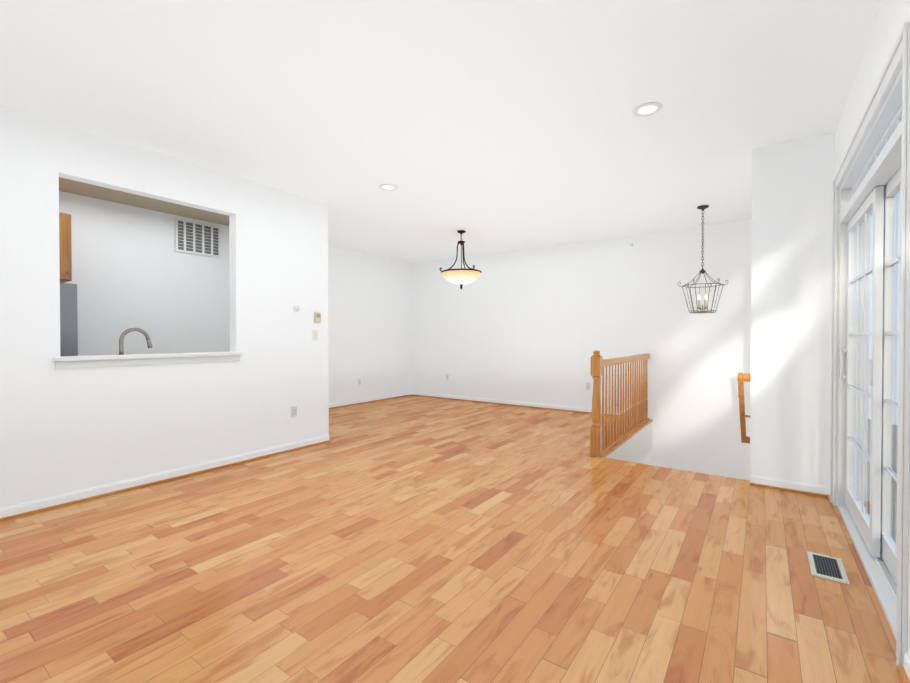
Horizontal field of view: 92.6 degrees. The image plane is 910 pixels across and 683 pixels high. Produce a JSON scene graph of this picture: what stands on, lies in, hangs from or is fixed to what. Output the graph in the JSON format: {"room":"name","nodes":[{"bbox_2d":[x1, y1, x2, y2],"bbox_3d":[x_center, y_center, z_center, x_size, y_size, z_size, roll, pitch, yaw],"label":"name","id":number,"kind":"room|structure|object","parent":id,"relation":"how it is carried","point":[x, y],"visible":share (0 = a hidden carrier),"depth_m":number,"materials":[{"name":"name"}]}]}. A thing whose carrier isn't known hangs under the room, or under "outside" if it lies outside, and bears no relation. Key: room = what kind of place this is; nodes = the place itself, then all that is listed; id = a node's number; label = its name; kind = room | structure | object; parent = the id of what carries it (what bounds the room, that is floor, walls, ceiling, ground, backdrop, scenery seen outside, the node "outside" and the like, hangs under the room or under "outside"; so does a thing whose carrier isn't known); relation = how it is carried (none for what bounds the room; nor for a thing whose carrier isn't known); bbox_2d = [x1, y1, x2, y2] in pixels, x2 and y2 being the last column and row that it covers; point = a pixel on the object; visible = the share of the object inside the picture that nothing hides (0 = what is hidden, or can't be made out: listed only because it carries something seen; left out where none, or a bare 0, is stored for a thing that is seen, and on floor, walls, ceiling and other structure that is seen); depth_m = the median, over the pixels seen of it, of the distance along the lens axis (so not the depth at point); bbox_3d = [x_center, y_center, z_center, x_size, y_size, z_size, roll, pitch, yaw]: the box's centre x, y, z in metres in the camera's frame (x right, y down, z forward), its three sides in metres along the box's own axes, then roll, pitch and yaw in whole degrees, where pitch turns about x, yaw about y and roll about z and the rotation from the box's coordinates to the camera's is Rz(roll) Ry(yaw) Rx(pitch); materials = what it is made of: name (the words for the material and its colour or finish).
{"room":"empty living room","nodes":[
{"label":"empty living room","id":0,"kind":"room"},
{"bbox_2d":[59,177,228,225],"bbox_3d":[-3.694,-1.578,3.685,1.766,0.011,4.576,0,1,35],"label":"ceiling panel","id":1,"kind":"object","parent":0,"point":[93,191],"depth_m":4.92,"materials":[{"name":"beige"}]},
{"bbox_2d":[0,105,328,507],"bbox_3d":[-2.888,-0.195,3.202,0.120,2.770,4.700,0,1,35],"label":"wall","id":2,"kind":"structure","parent":0,"point":[66,430],"depth_m":3.58,"materials":[{"name":"white paint"}]},
{"bbox_2d":[52,352,243,368],"bbox_3d":[-2.525,0.149,3.702,0.200,0.083,1.380,0,1,35],"label":"sill","id":3,"kind":"structure","parent":2,"relation":"on","point":[62,362],"depth_m":3.53,"materials":[{"name":"white"}]},
{"bbox_2d":[0,435,329,520],"bbox_3d":[-2.826,1.151,3.172,0.030,0.080,4.700,0,1,35],"label":"baseboard","id":4,"kind":"structure","parent":2,"relation":"attached to","point":[24,509],"depth_m":3.55,"materials":[{"name":"white paint"}]},
{"bbox_2d":[291,406,296,416],"bbox_3d":[-1.744,0.760,4.718,0.008,0.118,0.072,0,1,35],"label":"outlet","id":5,"kind":"object","parent":2,"relation":"attached to","point":[293,411],"visible":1,"depth_m":4.71,"materials":[{"name":"white plastic"}]},
{"bbox_2d":[312,330,317,340],"bbox_3d":[-1.582,-0.069,4.932,0.016,0.118,0.075,0,1,35],"label":"light switch","id":6,"kind":"object","parent":2,"relation":"attached to","point":[314,335],"visible":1,"depth_m":4.92,"materials":[{"name":"white plastic"}]},
{"bbox_2d":[314,312,320,322],"bbox_3d":[-1.563,-0.272,4.947,0.026,0.120,0.085,0,1,35],"label":"thermostat","id":7,"kind":"object","parent":2,"relation":"attached to","point":[317,317],"visible":1,"depth_m":4.93,"materials":[{"name":"beige plastic"}]},
{"bbox_2d":[59,191,410,403],"bbox_3d":[-3.378,-0.221,5.783,0.120,2.770,8.590,0,1,35],"label":"wall","id":8,"kind":"structure","parent":0,"point":[132,267],"depth_m":5.58,"materials":[{"name":"white paint"}]},
{"bbox_2d":[59,212,71,282],"bbox_3d":[-4.178,-0.898,3.966,0.656,0.638,0.910,0,1,35],"label":"upper cabinet","id":9,"kind":"object","parent":8,"relation":"attached to","point":[65,250],"visible":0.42,"depth_m":4.12,"materials":[{"name":"brown wood"}]},
{"bbox_2d":[175,217,220,257],"bbox_3d":[-3.353,-1.347,5.687,0.016,0.425,0.560,0,1,35],"label":"air vent","id":10,"kind":"object","parent":8,"relation":"in","point":[197,238],"visible":1,"depth_m":5.68,"materials":[{"name":"white plastic"}]},
{"bbox_2d":[329,391,411,408],"bbox_3d":[-1.959,1.105,7.672,0.030,0.080,3.650,0,1,35],"label":"baseboard","id":11,"kind":"structure","parent":8,"relation":"attached to","point":[355,402],"depth_m":8.13,"materials":[{"name":"white paint"}]},
{"bbox_2d":[0,0,882,263],"bbox_3d":[-0.683,-1.646,3.864,6.720,0.120,8.590,0,1,35],"label":"ceiling","id":12,"kind":"structure","parent":0,"point":[491,126],"depth_m":2.81,"materials":[{"name":"white paint"}]},
{"bbox_2d":[379,184,397,190],"bbox_3d":[-0.685,-1.588,4.484,0.192,0.008,0.192,0,1,35],"label":"recessed light","id":13,"kind":"object","parent":12,"relation":"in","point":[388,187],"visible":1,"depth_m":4.49,"materials":[{"name":"white"}]},
{"bbox_2d":[439,230,481,289],"bbox_3d":[0.098,-1.184,6.357,0.600,0.854,0.614,0,1,35],"label":"pendant light","id":14,"kind":"object","parent":12,"relation":"hanging from","point":[461,276],"visible":1,"depth_m":6.20,"materials":[{"name":"beige glass"}]},
{"bbox_2d":[632,102,662,116],"bbox_3d":[1.306,-1.573,2.954,0.192,0.008,0.192,0,1,35],"label":"recessed light","id":15,"kind":"object","parent":12,"relation":"in","point":[648,109],"visible":0.98,"depth_m":2.95,"materials":[{"name":"white"}]},
{"bbox_2d":[677,205,727,312],"bbox_3d":[2.935,-0.966,5.152,0.515,1.266,0.515,0,1,35],"label":"lantern","id":16,"kind":"object","parent":12,"relation":"hanging from","point":[702,208],"visible":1,"depth_m":5.14,"materials":[{"name":"grey metal"}]},
{"bbox_2d":[0,395,901,682],"bbox_3d":[-0.683,1.308,3.894,6.720,0.250,8.590,0,1,35],"label":"floor","id":17,"kind":"structure","parent":0,"point":[414,539],"depth_m":2.26,"materials":[{"name":"brown wood"}]},
{"bbox_2d":[60,283,77,355],"bbox_3d":[-4.093,0.323,3.918,0.811,1.720,0.910,0,1,35],"label":"fridge","id":18,"kind":"object","parent":17,"relation":"on","point":[68,323],"depth_m":4.03,"materials":[{"name":"grey metal"}]},
{"bbox_2d":[590,350,649,456],"bbox_3d":[2.152,0.625,5.463,0.100,1.085,2.498,0,1,35],"label":"stair railing","id":19,"kind":"object","parent":17,"relation":"on","point":[611,433],"visible":1,"depth_m":5.06,"materials":[{"name":"brown wood"}]},
{"bbox_2d":[603,456,748,480],"bbox_3d":[2.008,1.407,4.057,1.228,0.450,0.022,0,1,35],"label":"trim","id":20,"kind":"structure","parent":17,"relation":"attached to","point":[603,456],"depth_m":4.27,"materials":[{"name":"white"}]},
{"bbox_2d":[807,551,849,584],"bbox_3d":[1.976,1.196,2.309,0.146,0.006,0.305,0,1,35],"label":"floor vent","id":21,"kind":"object","parent":17,"relation":"in","point":[827,567],"visible":1,"depth_m":2.29,"materials":[{"name":"beige metal"}]},
{"bbox_3d":[-2.800,0.725,4.006,0.642,0.915,2.820,0,1,35],"label":"countertop","id":22,"kind":"structure","parent":17,"relation":"on","visible":0},
{"bbox_2d":[118,328,152,354],"bbox_3d":[-2.743,0.076,3.720,0.098,0.387,0.258,0,1,35],"label":"gooseneck faucet","id":23,"kind":"object","parent":22,"relation":"on","point":[121,340],"visible":0.56,"depth_m":3.66,"materials":[{"name":"silver metal"}]},
{"bbox_2d":[411,220,751,480],"bbox_3d":[1.811,1.214,7.316,6.600,5.670,0.120,0,1,35],"label":"wall","id":24,"kind":"structure","parent":0,"point":[540,325],"depth_m":6.77,"materials":[{"name":"white paint"}]},
{"bbox_2d":[412,391,624,415],"bbox_3d":[0.942,1.103,7.836,4.580,0.080,0.030,0,1,35],"label":"baseboard","id":25,"kind":"structure","parent":24,"relation":"attached to","point":[529,404],"depth_m":7.79,"materials":[{"name":"white paint"}]},
{"bbox_2d":[640,451,650,464],"bbox_3d":[2.149,2.742,5.489,0.120,2.650,2.500,0,1,35],"label":"wall","id":26,"kind":"structure","parent":0,"point":[646,459],"depth_m":6.25,"materials":[{"name":"white paint"}]},
{"bbox_2d":[601,420,652,461],"bbox_3d":[2.206,1.393,5.433,0.022,0.450,2.499,0,1,35],"label":"wall","id":27,"kind":"structure","parent":26,"relation":"attached to","point":[635,447],"depth_m":5.63,"materials":[{"name":"white paint"}]},
{"bbox_2d":[750,133,834,486],"bbox_3d":[3.462,1.242,4.490,0.640,5.670,2.590,0,1,35],"label":"wall","id":28,"kind":"structure","parent":0,"point":[791,297],"depth_m":3.44,"materials":[{"name":"white paint"}]},
{"bbox_2d":[737,373,750,443],"bbox_3d":[2.793,0.671,4.178,0.096,0.806,1.034,0,1,35],"label":"wall handrail","id":29,"kind":"object","parent":28,"relation":"attached to","point":[742,378],"visible":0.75,"depth_m":4.05,"materials":[{"name":"brown wood"}]},
{"bbox_2d":[750,475,829,496],"bbox_3d":[2.656,1.148,3.453,0.520,0.080,0.030,0,1,35],"label":"baseboard","id":30,"kind":"structure","parent":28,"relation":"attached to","point":[796,487],"depth_m":3.45,"materials":[{"name":"white paint"}]},
{"bbox_2d":[835,0,909,653],"bbox_3d":[1.264,-0.171,0.916,0.120,2.770,5.760,0,1,35],"label":"wall","id":31,"kind":"structure","parent":0,"point":[893,16],"depth_m":2.20,"materials":[{"name":"white paint"}]},
{"bbox_2d":[837,68,901,639],"bbox_3d":[2.291,0.050,2.342,0.146,2.298,1.826,0,1,35],"label":"sliding patio door","id":32,"kind":"structure","parent":31,"relation":"in","point":[870,186],"depth_m":2.34,"materials":[{"name":"white glass"}]},
{"bbox_2d":[830,21,909,666],"bbox_3d":[2.217,0.013,2.394,0.026,2.372,1.974,0,1,35],"label":"door frame","id":33,"kind":"structure","parent":31,"relation":"attached to","point":[899,55],"depth_m":1.60,"materials":[{"name":"white wood"}]},
{"bbox_2d":[897,651,909,682],"bbox_3d":[0.589,1.182,0.106,0.030,0.080,3.635,0,1,35],"label":"baseboard","id":34,"kind":"structure","parent":31,"relation":"attached to","point":[904,672],"depth_m":1.56,"materials":[{"name":"white paint"}]},
{"label":"outside","id":35,"kind":"structure","parent":0,"visible":0},
{"bbox_2d":[865,423,896,542],"bbox_3d":[3.851,1.312,2.066,2.725,0.100,10.000,0,1,35],"label":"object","id":36,"kind":"structure","parent":35,"point":[893,463],"depth_m":3.83,"materials":[{"name":"white"}]},
{"bbox_2d":[866,192,899,424],"bbox_3d":[19.303,-3.473,19.262,0.200,15.000,66.000,0,1,35],"label":"siding","id":37,"kind":"object","parent":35,"point":[895,323],"depth_m":18.17,"materials":[{"name":"white"}]}
]}

